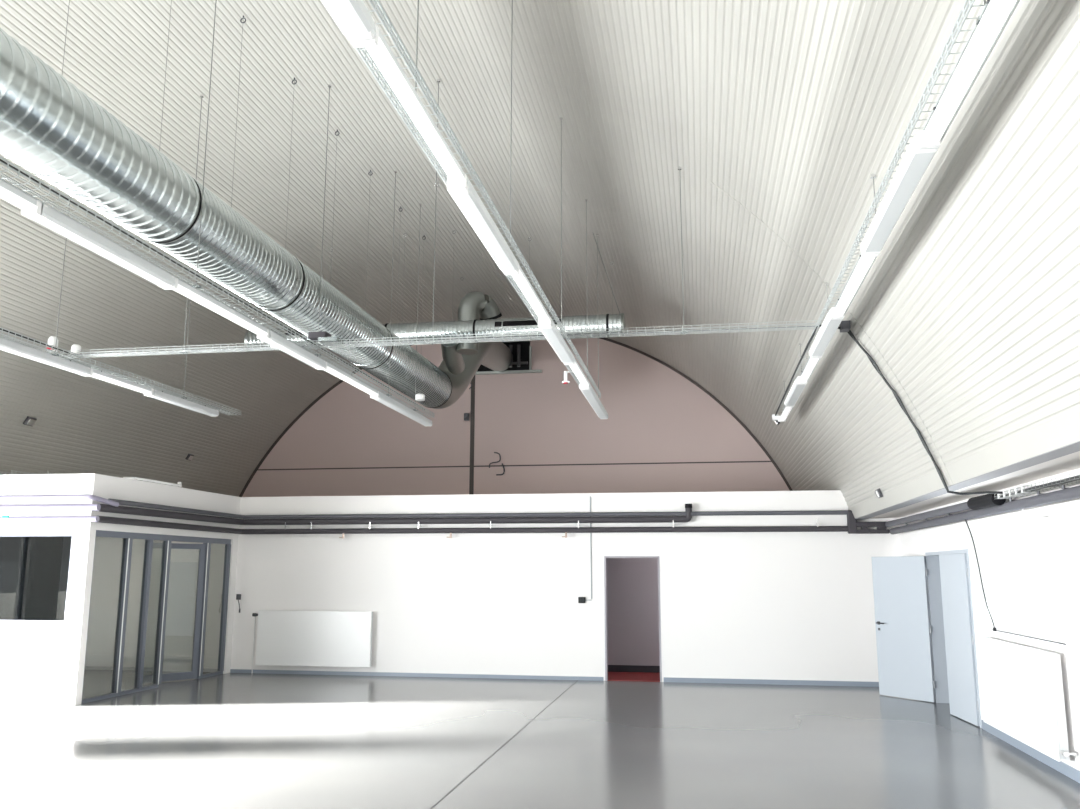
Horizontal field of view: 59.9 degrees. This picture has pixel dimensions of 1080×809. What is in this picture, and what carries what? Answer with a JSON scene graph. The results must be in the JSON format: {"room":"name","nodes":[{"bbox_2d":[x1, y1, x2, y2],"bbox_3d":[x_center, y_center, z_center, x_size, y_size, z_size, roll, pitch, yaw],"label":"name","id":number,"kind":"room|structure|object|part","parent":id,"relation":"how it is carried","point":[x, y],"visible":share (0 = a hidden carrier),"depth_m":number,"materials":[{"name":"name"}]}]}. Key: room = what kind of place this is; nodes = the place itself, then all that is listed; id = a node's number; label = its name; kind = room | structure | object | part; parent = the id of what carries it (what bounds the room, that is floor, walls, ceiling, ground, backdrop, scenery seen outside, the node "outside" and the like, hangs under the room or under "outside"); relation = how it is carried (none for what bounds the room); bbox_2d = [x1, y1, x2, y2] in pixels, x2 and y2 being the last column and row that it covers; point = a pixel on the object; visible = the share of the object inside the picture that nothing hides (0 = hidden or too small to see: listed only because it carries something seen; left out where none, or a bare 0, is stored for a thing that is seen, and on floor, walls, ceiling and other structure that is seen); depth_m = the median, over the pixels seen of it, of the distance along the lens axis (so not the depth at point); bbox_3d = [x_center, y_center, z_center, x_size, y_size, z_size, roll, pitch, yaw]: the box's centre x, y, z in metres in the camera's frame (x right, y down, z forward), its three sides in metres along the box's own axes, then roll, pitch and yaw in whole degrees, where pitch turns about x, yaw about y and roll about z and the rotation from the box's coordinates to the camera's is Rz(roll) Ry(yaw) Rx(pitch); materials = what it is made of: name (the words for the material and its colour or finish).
{"room":"empty industrial hall","nodes":[
{"label":"empty industrial hall","id":0,"kind":"room"},
{"bbox_2d":[0,473,100,705],"bbox_3d":[-8.297,2.583,13.305,4.140,3.140,0.140,-2,-10,10],"label":"wall","id":1,"kind":"structure","parent":0,"point":[42,663],"depth_m":12.90,"materials":[{"name":"white paint"}]},
{"bbox_2d":[1,470,33,474],"bbox_3d":[-7.621,1.072,13.953,0.309,0.068,1.100,-2,-10,10],"label":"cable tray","id":2,"kind":"object","parent":1,"relation":"on","point":[11,473],"visible":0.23,"depth_m":13.65,"materials":[{"name":"silver metal"}]},
{"bbox_2d":[0,535,71,622],"bbox_3d":[-7.827,2.448,13.223,2.660,1.200,0.050,-2,-10,10],"label":"window","id":3,"kind":"structure","parent":1,"relation":"in","point":[34,569],"depth_m":13.09,"materials":[{"name":"grey glass"}]},
{"bbox_2d":[85,490,900,681],"bbox_3d":[-1.809,3.171,16.511,15.840,3.140,0.140,-2,-10,10],"label":"wall","id":4,"kind":"structure","parent":0,"point":[734,605],"depth_m":16.15,"materials":[{"name":"white paint"}]},
{"bbox_2d":[85,654,217,671],"bbox_3d":[-7.665,4.727,17.146,4.000,0.270,0.050,-2,-10,10],"label":"baseboard","id":5,"kind":"structure","parent":4,"relation":"attached to","point":[87,666],"depth_m":17.04,"materials":[{"name":"grey paint"}]},
{"bbox_2d":[236,594,240,612],"bbox_3d":[-5.459,3.603,16.965,0.100,0.330,0.052,-2,-10,10],"label":"wall switch","id":6,"kind":"object","parent":4,"relation":"attached to","point":[238,596],"visible":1,"depth_m":16.97,"materials":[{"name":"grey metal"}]},
{"bbox_2d":[252,610,372,672],"bbox_3d":[-4.044,4.210,16.561,2.240,1.100,0.150,-2,-10,10],"label":"radiator","id":7,"kind":"object","parent":4,"relation":"attached to","point":[284,638],"visible":1,"depth_m":16.49,"materials":[{"name":"white metal"}]},
{"bbox_2d":[0,494,889,537],"bbox_3d":[-2.282,1.709,14.471,15.420,0.560,4.484,-2,-10,10],"label":"pipes","id":8,"kind":"object","parent":4,"relation":"attached to","point":[113,506],"visible":0.98,"depth_m":15.91,"materials":[{"name":"grey metal"}]},
{"bbox_2d":[230,669,878,686],"bbox_3d":[0.157,4.612,15.835,11.579,0.075,0.012,-2,-10,10],"label":"baseboard","id":9,"kind":"structure","parent":4,"relation":"attached to","point":[666,679],"depth_m":15.80,"materials":[{"name":"grey"}]},
{"bbox_2d":[578,597,585,602],"bbox_3d":[0.714,3.332,15.954,0.120,0.100,0.038,-2,-10,10],"label":"wall switch","id":10,"kind":"object","parent":4,"relation":"attached to","point":[580,599],"visible":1,"depth_m":15.94,"materials":[{"name":"black plastic"}]},
{"bbox_2d":[590,496,591,598],"bbox_3d":[0.833,2.466,16.096,0.114,1.765,0.018,-2,-10,10],"label":"conduit","id":11,"kind":"object","parent":4,"relation":"attached to","point":[590,496],"visible":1,"depth_m":16.07,"materials":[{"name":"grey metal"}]},
{"bbox_2d":[604,556,661,681],"bbox_3d":[1.571,3.610,15.848,0.940,2.060,0.152,-2,-10,10],"label":"door frame","id":12,"kind":"structure","parent":4,"relation":"in","point":[605,557],"depth_m":15.83,"materials":[{"name":"grey paint"}]},
{"bbox_2d":[242,338,790,496],"bbox_3d":[-0.884,1.835,22.571,14.909,7.901,0.150,-2,-10,10],"label":"wall","id":13,"kind":"structure","parent":0,"point":[656,414],"depth_m":22.61,"materials":[{"name":"paint"}]},
{"bbox_2d":[464,413,468,420],"bbox_3d":[-1.797,0.299,22.854,0.120,0.180,0.140,-2,-10,10],"label":"wall fitting","id":14,"kind":"object","parent":13,"relation":"attached to","point":[466,415],"visible":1,"depth_m":22.83,"materials":[{"name":"grey metal"}]},
{"bbox_2d":[469,375,474,493],"bbox_3d":[-1.651,1.054,22.755,0.100,3.700,0.020,-2,-10,10],"label":"trim","id":15,"kind":"structure","parent":13,"relation":"attached to","point":[472,415],"depth_m":22.79,"materials":[{"name":"grey metal"}]},
{"bbox_2d":[489,452,504,475],"bbox_3d":[-1.038,1.424,22.538,0.392,0.568,0.039,-2,-10,10],"label":"cable","id":16,"kind":"object","parent":13,"relation":"attached to","point":[494,452],"visible":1,"depth_m":22.52,"materials":[{"name":"grey plastic"}]},
{"bbox_2d":[469,340,541,388],"bbox_3d":[-0.890,-1.001,22.816,1.850,1.189,0.359,-2,-10,10],"label":"air intake","id":17,"kind":"object","parent":13,"relation":"attached to","point":[521,351],"visible":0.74,"depth_m":22.91,"materials":[{"name":"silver metal"}]},
{"bbox_3d":[-0.868,-1.160,22.974,1.850,0.820,0.100,-2,-10,10],"label":"frame","id":18,"kind":"part","parent":17,"relation":"part of","materials":[{"name":"silver metal"}]},
{"bbox_2d":[258,461,770,469],"bbox_3d":[-0.901,1.477,22.558,15.086,0.030,0.004,-2,-10,10],"label":"trim","id":19,"kind":"structure","parent":13,"relation":"attached to","point":[726,461],"depth_m":22.46,"materials":[{"name":"grey metal"}]},
{"bbox_2d":[239,337,792,496],"bbox_3d":[-0.903,0.566,22.698,14.299,5.157,0.050,-2,-10,10],"label":"trim","id":20,"kind":"structure","parent":13,"relation":"attached to","point":[604,338],"depth_m":22.46,"materials":[{"name":"grey metal"}]},
{"bbox_2d":[0,0,1079,517],"bbox_3d":[-3.327,-2.019,8.673,14.566,5.281,29.020,-2,-10,10],"label":"ceiling","id":21,"kind":"structure","parent":0,"point":[790,108],"depth_m":10.94,"materials":[{"name":"white metal"}]},
{"bbox_2d":[23,416,36,425],"bbox_3d":[-8.546,0.281,15.697,0.118,0.145,0.195,-2,-10,10],"label":"wall lamp","id":22,"kind":"object","parent":21,"relation":"attached to","point":[29,421],"visible":1,"depth_m":15.65,"materials":[{"name":"grey metal"}]},
{"bbox_2d":[0,196,241,415],"bbox_3d":[-6.130,-2.391,9.316,0.211,2.955,13.200,-2,-10,10],"label":"cable tray","id":23,"kind":"object","parent":21,"relation":"hanging from","point":[3,336],"visible":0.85,"depth_m":11.95,"materials":[{"name":"silver metal"}]},
{"bbox_2d":[0,338,90,374],"bbox_3d":[-5.841,-0.586,10.825,0.150,0.129,1.838,-2,-10,10],"label":"light","id":24,"kind":"object","parent":23,"relation":"attached to","point":[5,345],"visible":1,"depth_m":10.89,"materials":[{"name":"white plastic"}]},
{"bbox_2d":[46,336,57,351],"bbox_3d":[-5.844,-0.726,11.233,0.108,0.170,0.115,-2,-10,10],"label":"smoke detector","id":25,"kind":"object","parent":23,"relation":"attached to","point":[52,340],"visible":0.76,"depth_m":11.20,"materials":[{"name":"white plastic"}]},
{"bbox_3d":[-5.770,-2.018,11.403,0.008,2.955,0.009,-2,-10,10],"label":"suspension rod","id":26,"kind":"part","parent":23,"relation":"part of","materials":[{"name":"silver metal"}]},
{"bbox_2d":[82,368,153,395],"bbox_3d":[-5.562,-0.304,12.401,0.122,0.129,1.388,-2,-10,10],"label":"light","id":27,"kind":"object","parent":23,"relation":"attached to","point":[147,391],"visible":0.91,"depth_m":12.34,"materials":[{"name":"white plastic"}]},
{"bbox_2d":[91,373,151,394],"bbox_3d":[-5.546,-0.267,12.391,0.088,0.045,1.368,-2,-10,10],"label":"diffuser","id":28,"kind":"object","parent":27,"relation":"attached to","point":[106,377],"depth_m":12.38,"materials":[{"name":"white plastic"}]},
{"bbox_2d":[0,327,241,415],"bbox_3d":[-6.133,-0.995,9.068,0.211,0.071,13.200,-2,-10,10],"label":"tray","id":29,"kind":"object","parent":23,"relation":"on","point":[3,336],"depth_m":12.00,"materials":[{"name":"silver metal"}]},
{"bbox_2d":[148,389,218,416],"bbox_3d":[-5.300,-0.026,13.954,0.150,0.129,1.788,-2,-10,10],"label":"light","id":30,"kind":"object","parent":23,"relation":"attached to","point":[159,395],"visible":0.88,"depth_m":13.85,"materials":[{"name":"white plastic"}]},
{"bbox_3d":[-5.292,-1.524,14.169,0.008,2.955,0.009,-2,-10,10],"label":"suspension rod","id":31,"kind":"part","parent":23,"relation":"part of","materials":[{"name":"silver metal"}]},
{"bbox_2d":[185,454,193,460],"bbox_3d":[-7.699,1.156,20.598,0.114,0.137,0.182,-2,-10,10],"label":"wall lamp","id":32,"kind":"object","parent":21,"relation":"attached to","point":[189,456],"visible":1,"depth_m":20.53,"materials":[{"name":"grey metal"}]},
{"bbox_2d":[0,0,433,417],"bbox_3d":[-3.024,-2.689,9.194,0.211,3.514,13.900,-2,-10,10],"label":"cable tray","id":33,"kind":"object","parent":21,"relation":"hanging from","point":[49,188],"visible":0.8,"depth_m":8.49,"materials":[{"name":"silver metal"}]},
{"bbox_2d":[0,180,41,215],"bbox_3d":[-3.631,-1.509,5.611,0.122,0.129,1.738,-2,-10,10],"label":"light","id":34,"kind":"object","parent":33,"relation":"attached to","point":[29,206],"visible":1,"depth_m":6.26,"materials":[{"name":"white plastic"}]},
{"bbox_2d":[0,186,36,212],"bbox_3d":[-3.614,-1.472,5.601,0.088,0.045,1.718,-2,-10,10],"label":"diffuser","id":35,"kind":"object","parent":34,"relation":"attached to","point":[27,205],"depth_m":6.24,"materials":[{"name":"white plastic"}]},
{"bbox_2d":[27,203,174,287],"bbox_3d":[-3.350,-1.212,7.271,0.150,0.129,1.658,-2,-10,10],"label":"light","id":36,"kind":"object","parent":33,"relation":"attached to","point":[50,218],"visible":0.89,"depth_m":7.12,"materials":[{"name":"white plastic"}]},
{"bbox_3d":[-3.100,-2.767,8.757,0.008,3.514,0.009,-2,-10,10],"label":"suspension rod","id":37,"kind":"part","parent":33,"relation":"part of","materials":[{"name":"silver metal"}]},
{"bbox_2d":[163,277,269,338],"bbox_3d":[-3.051,-0.909,8.969,0.122,0.129,1.818,-2,-10,10],"label":"light","id":38,"kind":"object","parent":33,"relation":"attached to","point":[180,286],"visible":0.87,"depth_m":8.83,"materials":[{"name":"white plastic"}]},
{"bbox_2d":[0,156,433,417],"bbox_3d":[-3.029,-1.017,8.896,0.211,0.071,13.900,-2,-10,10],"label":"tray","id":39,"kind":"object","parent":33,"relation":"on","point":[17,169],"depth_m":8.04,"materials":[{"name":"silver metal"}]},
{"bbox_2d":[260,330,325,368],"bbox_3d":[-2.778,-0.620,10.585,0.150,0.129,1.488,-2,-10,10],"label":"light","id":40,"kind":"object","parent":33,"relation":"attached to","point":[275,340],"visible":0.88,"depth_m":10.49,"materials":[{"name":"white plastic"}]},
{"bbox_3d":[-2.639,-2.290,11.426,0.008,3.514,0.009,-2,-10,10],"label":"suspension rod","id":41,"kind":"part","parent":33,"relation":"part of","materials":[{"name":"silver metal"}]},
{"bbox_2d":[317,361,378,397],"bbox_3d":[-2.483,-0.322,12.258,0.122,0.129,1.938,-2,-10,10],"label":"light","id":42,"kind":"object","parent":33,"relation":"attached to","point":[373,393],"visible":0.91,"depth_m":12.15,"materials":[{"name":"white plastic"}]},
{"bbox_3d":[-2.203,-1.839,13.950,0.008,3.514,0.009,-2,-10,10],"label":"suspension rod","id":43,"kind":"part","parent":33,"relation":"part of","materials":[{"name":"silver metal"}]},
{"bbox_2d":[372,392,431,425],"bbox_3d":[-2.103,0.077,14.492,0.150,0.129,2.638,-2,-10,10],"label":"light","id":44,"kind":"object","parent":33,"relation":"attached to","point":[384,399],"visible":0.89,"depth_m":14.30,"materials":[{"name":"white plastic"}]},
{"bbox_3d":[-1.985,-1.614,15.211,0.008,3.514,0.009,-2,-10,10],"label":"suspension rod","id":45,"kind":"part","parent":33,"relation":"part of","materials":[{"name":"silver metal"}]},
{"bbox_2d":[415,393,424,400],"bbox_3d":[-1.897,-0.116,14.825,0.147,0.100,0.147,-2,-10,10],"label":"smoke detector","id":46,"kind":"object","parent":33,"relation":"attached to","point":[418,397],"visible":1,"depth_m":14.77,"materials":[{"name":"white plastic"}]},
{"bbox_2d":[0,0,512,408],"bbox_3d":[-2.777,-2.486,11.635,1.142,3.056,23.130,-2,-10,10],"label":"spiral duct","id":47,"kind":"object","parent":21,"relation":"hanging from","point":[49,127],"visible":0.94,"depth_m":8.42,"materials":[{"name":"metal"}]},
{"bbox_2d":[244,230,624,374],"bbox_3d":[-1.817,-1.889,16.841,6.770,2.358,2.080,-3,-11,18],"label":"spiral duct","id":48,"kind":"object","parent":21,"relation":"hanging from","point":[473,305],"visible":0.57,"depth_m":16.23,"materials":[{"name":"metal"}]},
{"bbox_2d":[61,79,817,357],"bbox_3d":[-1.435,-2.325,10.988,8.900,3.354,0.147,-2,-10,10],"label":"cable tray","id":49,"kind":"object","parent":21,"relation":"hanging from","point":[683,331],"visible":0.88,"depth_m":10.62,"materials":[{"name":"silver metal"}]},
{"bbox_2d":[71,344,80,353],"bbox_3d":[-5.636,-0.669,11.376,0.108,0.110,0.108,-2,-10,10],"label":"smoke detector","id":50,"kind":"object","parent":49,"relation":"attached to","point":[75,347],"visible":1,"depth_m":11.33,"materials":[{"name":"white plastic"}]},
{"bbox_3d":[-4.245,-2.248,11.459,0.008,3.354,0.009,-2,-10,10],"label":"suspension rod","id":51,"kind":"part","parent":49,"relation":"part of","materials":[{"name":"silver metal"}]},
{"bbox_2d":[308,331,343,344],"bbox_3d":[-2.493,-0.774,10.873,0.370,0.125,0.200,-2,-10,10],"label":"junction box","id":52,"kind":"object","parent":49,"relation":"attached to","point":[322,336],"visible":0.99,"depth_m":10.82,"materials":[{"name":"grey"}]},
{"bbox_3d":[-1.219,-2.295,10.945,0.008,3.282,0.009,-2,-10,10],"label":"suspension rod","id":53,"kind":"part","parent":49,"relation":"part of","materials":[{"name":"silver metal"}]},
{"bbox_2d":[61,320,817,357],"bbox_3d":[-1.439,-0.730,10.704,8.900,0.061,0.147,-2,-10,10],"label":"tray","id":54,"kind":"object","parent":49,"relation":"on","point":[519,337],"depth_m":10.58,"materials":[{"name":"silver metal"}]},
{"bbox_3d":[1.570,-1.720,10.361,0.008,1.959,0.009,-2,-10,10],"label":"suspension rod","id":55,"kind":"part","parent":49,"relation":"part of","materials":[{"name":"silver metal"}]},
{"bbox_2d":[355,0,600,397],"bbox_3d":[-0.194,-2.487,8.319,0.211,2.824,13.220,-2,-10,10],"label":"cable tray","id":56,"kind":"object","parent":21,"relation":"hanging from","point":[372,69],"visible":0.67,"depth_m":5.99,"materials":[{"name":"silver metal"}]},
{"bbox_2d":[321,0,375,40],"bbox_3d":[-0.978,-1.893,3.418,0.150,0.129,1.838,-2,-10,10],"label":"light","id":57,"kind":"object","parent":56,"relation":"attached to","point":[353,18],"visible":1,"depth_m":4.15,"materials":[{"name":"white plastic"}]},
{"bbox_2d":[351,23,466,190],"bbox_3d":[-0.670,-1.581,5.164,0.122,0.129,1.738,-2,-10,10],"label":"light","id":58,"kind":"object","parent":56,"relation":"attached to","point":[377,47],"visible":0.92,"depth_m":4.95,"materials":[{"name":"white plastic"}]},
{"bbox_3d":[-0.690,-3.000,5.446,0.008,2.824,0.009,-2,-10,10],"label":"suspension rod","id":59,"kind":"part","parent":56,"relation":"part of","materials":[{"name":"silver metal"}]},
{"bbox_2d":[447,177,518,272],"bbox_3d":[-0.387,-1.282,6.839,0.150,0.129,1.688,-2,-10,10],"label":"light","id":60,"kind":"object","parent":56,"relation":"attached to","point":[469,202],"visible":0.87,"depth_m":6.67,"materials":[{"name":"white plastic"}]},
{"bbox_3d":[-0.246,-2.541,8.018,0.008,2.824,0.009,-2,-10,10],"label":"suspension rod","id":61,"kind":"part","parent":56,"relation":"part of","materials":[{"name":"silver metal"}]},
{"bbox_2d":[504,263,550,326],"bbox_3d":[-0.092,-0.983,8.512,0.122,0.129,1.738,-2,-10,10],"label":"light","id":62,"kind":"object","parent":56,"relation":"attached to","point":[520,278],"visible":0.8,"depth_m":8.40,"materials":[{"name":"white plastic"}]},
{"bbox_2d":[538,319,574,363],"bbox_3d":[0.192,-0.684,10.187,0.150,0.129,1.688,-2,-10,10],"label":"light","id":63,"kind":"object","parent":56,"relation":"attached to","point":[552,334],"visible":0.84,"depth_m":10.06,"materials":[{"name":"white plastic"}]},
{"bbox_3d":[0.249,-2.029,10.881,0.008,2.824,0.009,-2,-10,10],"label":"suspension rod","id":64,"kind":"part","parent":56,"relation":"part of","materials":[{"name":"silver metal"}]},
{"bbox_2d":[562,371,572,383],"bbox_3d":[0.386,-0.351,12.052,0.209,0.166,0.097,-2,-10,10],"label":"sprinkler head","id":65,"kind":"object","parent":56,"relation":"attached to","point":[565,381],"visible":0.94,"depth_m":12.04},
{"bbox_2d":[564,357,588,388],"bbox_3d":[0.470,-0.402,11.763,0.122,0.129,1.538,-2,-10,10],"label":"light","id":66,"kind":"object","parent":56,"relation":"attached to","point":[584,383],"visible":0.75,"depth_m":11.74,"materials":[{"name":"white plastic"}]},
{"bbox_2d":[569,362,588,387],"bbox_3d":[0.486,-0.365,11.754,0.088,0.045,1.518,-2,-10,10],"label":"diffuser","id":67,"kind":"object","parent":66,"relation":"attached to","point":[584,383],"depth_m":11.74,"materials":[{"name":"white plastic"}]},
{"bbox_3d":[0.668,-1.596,13.307,0.008,2.824,0.009,-2,-10,10],"label":"suspension rod","id":68,"kind":"part","parent":56,"relation":"part of","materials":[{"name":"silver metal"}]},
{"bbox_2d":[579,383,607,418],"bbox_3d":[0.807,-0.047,13.754,0.150,0.129,2.538,-2,-10,10],"label":"light","id":69,"kind":"object","parent":56,"relation":"attached to","point":[591,396],"visible":0.84,"depth_m":13.55,"materials":[{"name":"white plastic"}]},
{"bbox_3d":[0.911,-1.345,14.714,0.008,2.824,0.009,-2,-10,10],"label":"suspension rod","id":70,"kind":"part","parent":56,"relation":"part of","materials":[{"name":"silver metal"}]},
{"bbox_2d":[708,180,952,484],"bbox_3d":[2.982,-0.835,9.807,2.308,3.380,0.025,-2,-10,10],"label":"trim","id":71,"kind":"structure","parent":21,"relation":"attached to","point":[708,180],"depth_m":9.76,"materials":[{"name":"white metal"}]},
{"bbox_2d":[875,488,882,497],"bbox_3d":[4.592,1.204,12.696,0.091,0.124,0.156,-2,-10,10],"label":"wall lamp","id":72,"kind":"object","parent":21,"relation":"attached to","point":[878,493],"visible":1,"depth_m":12.63,"materials":[{"name":"grey metal"}]},
{"bbox_2d":[772,0,1019,420],"bbox_3d":[2.712,-1.279,8.281,0.276,0.567,14.540,-2,-10,10],"label":"cable tray","id":73,"kind":"object","parent":21,"relation":"hanging from","point":[901,146],"visible":0.52,"depth_m":5.51,"materials":[{"name":"silver metal"}]},
{"bbox_2d":[778,406,793,421],"bbox_3d":[3.803,0.094,14.499,0.122,0.129,1.438,-2,-10,10],"label":"light","id":74,"kind":"object","parent":73,"relation":"attached to","point":[786,411],"visible":0.7,"depth_m":14.63,"materials":[{"name":"white plastic"}]},
{"bbox_2d":[780,407,791,420],"bbox_3d":[3.820,0.131,14.490,0.088,0.045,1.418,-2,-10,10],"label":"diffuser","id":75,"kind":"object","parent":74,"relation":"attached to","point":[786,411],"depth_m":14.55,"materials":[{"name":"white plastic"}]},
{"bbox_2d":[784,377,805,406],"bbox_3d":[3.533,-0.179,12.972,0.150,0.129,1.688,-2,-10,10],"label":"light","id":76,"kind":"object","parent":73,"relation":"attached to","point":[796,390],"visible":0.78,"depth_m":12.86,"materials":[{"name":"white plastic"}]},
{"bbox_2d":[797,357,821,383],"bbox_3d":[3.267,-0.461,11.394,0.122,0.129,1.538,-2,-10,10],"label":"light","id":77,"kind":"object","parent":73,"relation":"attached to","point":[812,362],"visible":0.68,"depth_m":11.46,"materials":[{"name":"white plastic"}]},
{"bbox_2d":[809,309,842,357],"bbox_3d":[2.988,-0.743,9.818,0.150,0.129,1.688,-2,-10,10],"label":"light","id":78,"kind":"object","parent":73,"relation":"attached to","point":[830,325],"visible":0.78,"depth_m":9.69,"materials":[{"name":"white plastic"}]},
{"bbox_2d":[831,254,878,317],"bbox_3d":[2.697,-1.050,8.094,0.122,0.129,1.838,-2,-10,10],"label":"light","id":79,"kind":"object","parent":73,"relation":"attached to","point":[865,261],"visible":0.73,"depth_m":8.03,"materials":[{"name":"white plastic"}]},
{"bbox_3d":[2.539,-1.521,7.097,0.008,0.507,0.009,-2,-10,10],"label":"suspension rod","id":80,"kind":"part","parent":73,"relation":"part of","materials":[{"name":"silver metal"}]},
{"bbox_2d":[860,135,937,254],"bbox_3d":[2.381,-1.371,6.300,0.150,0.129,1.838,-2,-10,10],"label":"light","id":81,"kind":"object","parent":73,"relation":"attached to","point":[915,162],"visible":0.87,"depth_m":6.09,"materials":[{"name":"white plastic"}]},
{"bbox_2d":[916,0,1016,148],"bbox_3d":[2.098,-1.670,4.624,0.122,0.129,1.588,-2,-10,10],"label":"light","id":82,"kind":"object","parent":73,"relation":"attached to","point":[996,13],"visible":1,"depth_m":4.59,"materials":[{"name":"white plastic"}]},
{"bbox_2d":[819,320,1002,494],"bbox_3d":[3.824,0.026,9.732,1.713,1.857,0.304,-2,-10,13],"label":"cable","id":83,"kind":"object","parent":21,"relation":"attached to","point":[845,326],"visible":0.95,"depth_m":9.74,"materials":[{"name":"grey plastic"}]},
{"bbox_2d":[0,669,1079,808],"bbox_3d":[-2.307,3.237,7.548,18.420,0.162,29.600,-2,-10,10],"label":"floor","id":84,"kind":"structure","parent":0,"point":[228,740],"depth_m":9.65,"materials":[{"name":"concrete"}]},
{"bbox_2d":[81,475,240,703],"bbox_3d":[-6.199,2.921,15.170,0.640,3.140,4.300,-2,-10,10],"label":"wall","id":85,"kind":"structure","parent":84,"relation":"on","point":[196,672],"depth_m":14.90,"materials":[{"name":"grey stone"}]},
{"bbox_3d":[-6.122,3.085,13.756,0.005,2.220,0.022,-2,-10,10],"label":"edge trim","id":86,"kind":"part","parent":85,"relation":"part of","materials":[{"name":"grey metal"}]},
{"bbox_2d":[123,477,181,486],"bbox_3d":[-6.037,1.193,14.637,0.190,0.075,1.300,-2,-10,10],"label":"light fixture","id":87,"kind":"object","parent":85,"relation":"on","point":[179,484],"visible":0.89,"depth_m":14.52,"materials":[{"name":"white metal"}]},
{"bbox_3d":[-5.945,3.269,14.785,0.005,2.220,0.022,-2,-10,10],"label":"edge trim","id":88,"kind":"part","parent":85,"relation":"part of","materials":[{"name":"grey metal"}]},
{"bbox_3d":[-6.125,3.438,15.571,0.044,2.238,1.060,-8,-13,39],"label":"door","id":89,"kind":"part","parent":85,"relation":"part of","materials":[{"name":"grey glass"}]},
{"bbox_3d":[-5.737,3.484,15.988,0.005,2.220,0.022,-2,-10,10],"label":"edge trim","id":90,"kind":"part","parent":85,"relation":"part of","materials":[{"name":"grey metal"}]},
{"bbox_2d":[430,680,577,808],"bbox_3d":[-1.306,2.625,4.496,0.012,0.001,23.199,-2,-10,10],"label":"trim","id":91,"kind":"structure","parent":84,"relation":"in","point":[577,680],"depth_m":9.24,"materials":[{"name":"grey metal"}]},
{"bbox_2d":[607,558,659,665],"bbox_3d":[1.171,3.356,16.710,4.800,2.860,1.310,-2,-10,10],"label":"wall","id":92,"kind":"structure","parent":0,"point":[632,583],"depth_m":17.12,"materials":[{"name":"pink paint"}]},
{"bbox_2d":[608,665,659,672],"bbox_3d":[1.259,4.788,17.000,4.600,0.118,0.020,-2,-10,10],"label":"baseboard","id":93,"kind":"structure","parent":92,"relation":"attached to","point":[611,668],"depth_m":16.92,"materials":[{"name":"black"}]},
{"bbox_2d":[898,468,1079,770],"bbox_3d":[4.033,1.161,3.836,0.220,2.680,23.200,-2,-10,10],"label":"wall","id":94,"kind":"structure","parent":0,"point":[1065,515],"depth_m":9.48,"materials":[{"name":"white paint"}]},
{"bbox_2d":[872,549,981,727],"bbox_3d":[5.467,3.041,12.656,0.727,2.080,3.034,1,-10,-3],"label":"door","id":95,"kind":"structure","parent":94,"relation":"in","point":[924,620],"depth_m":13.33,"materials":[{"name":"grey paint"}]},
{"bbox_3d":[5.494,2.968,12.246,0.244,2.080,2.200,-2,-10,10],"label":"frame","id":96,"kind":"part","parent":95,"relation":"part of","materials":[{"name":"grey paint"}]},
{"bbox_2d":[855,441,1079,519],"bbox_3d":[3.324,-0.137,4.189,0.185,0.045,23.198,-2,-10,10],"label":"trim","id":97,"kind":"structure","parent":94,"relation":"attached to","point":[1074,447],"depth_m":8.30,"materials":[{"name":"grey"}]},
{"bbox_2d":[871,451,1079,517],"bbox_3d":[3.736,-0.167,4.125,0.649,0.045,23.200,-2,-10,10],"label":"trim","id":98,"kind":"structure","parent":94,"relation":"attached to","point":[1069,462],"depth_m":9.25,"materials":[{"name":"white"}]},
{"bbox_2d":[885,485,1079,533],"bbox_3d":[3.955,0.230,5.005,0.270,0.318,21.120,-2,-10,10],"label":"pipes","id":99,"kind":"object","parent":94,"relation":"attached to","point":[987,504],"visible":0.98,"depth_m":10.13,"materials":[{"name":"grey metal"}]},
{"bbox_2d":[965,520,996,630],"bbox_3d":[5.031,1.919,10.646,0.090,1.262,0.468,1,-10,-3],"label":"cable","id":100,"kind":"object","parent":99,"relation":"hanging from","point":[994,627],"visible":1,"depth_m":10.74,"materials":[{"name":"grey plastic"}]},
{"bbox_2d":[994,471,1079,499],"bbox_3d":[3.743,-0.064,3.950,0.167,0.070,12.900,-2,-10,10],"label":"cable tray","id":101,"kind":"object","parent":99,"relation":"attached to","point":[1016,492],"visible":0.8,"depth_m":8.52,"materials":[{"name":"silver metal"}]},
{"bbox_2d":[984,523,1067,648],"bbox_3d":[4.942,1.829,9.598,0.170,1.130,2.380,-2,-10,10],"label":"window","id":102,"kind":"structure","parent":94,"relation":"in","point":[1031,632],"depth_m":9.62,"materials":[{"name":"white metal"}]},
{"bbox_3d":[4.911,2.371,9.506,0.110,0.030,2.380,-2,-10,10],"label":"sill","id":103,"kind":"part","parent":102,"relation":"part of","materials":[{"name":"white ceramic"}]},
{"bbox_2d":[977,636,1076,761],"bbox_3d":[4.820,2.874,9.365,0.150,0.930,2.350,-2,-10,10],"label":"radiator","id":104,"kind":"object","parent":94,"relation":"attached to","point":[1022,692],"visible":1,"depth_m":9.05,"materials":[{"name":"white metal"}]},
{"bbox_2d":[984,637,1057,653],"bbox_3d":[4.806,2.432,9.481,0.058,0.012,2.197,-2,-10,10],"label":"grille","id":105,"kind":"object","parent":104,"relation":"attached to","point":[1025,649],"depth_m":9.33,"materials":[{"name":"white metal"}]},
{"bbox_3d":[4.845,2.882,9.406,0.015,0.910,2.240,-2,-10,10],"label":"panel","id":106,"kind":"part","parent":104,"relation":"part of","materials":[{"name":"white metal"}]},
{"bbox_2d":[981,720,1079,782],"bbox_3d":[3.913,2.433,3.623,0.015,0.100,23.188,-2,-10,10],"label":"baseboard","id":107,"kind":"structure","parent":94,"relation":"attached to","point":[1062,767],"depth_m":9.17,"materials":[{"name":"grey"}]},
{"bbox_2d":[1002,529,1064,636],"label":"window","id":108,"kind":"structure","parent":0,"point":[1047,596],"depth_m":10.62,"materials":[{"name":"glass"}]}
]}

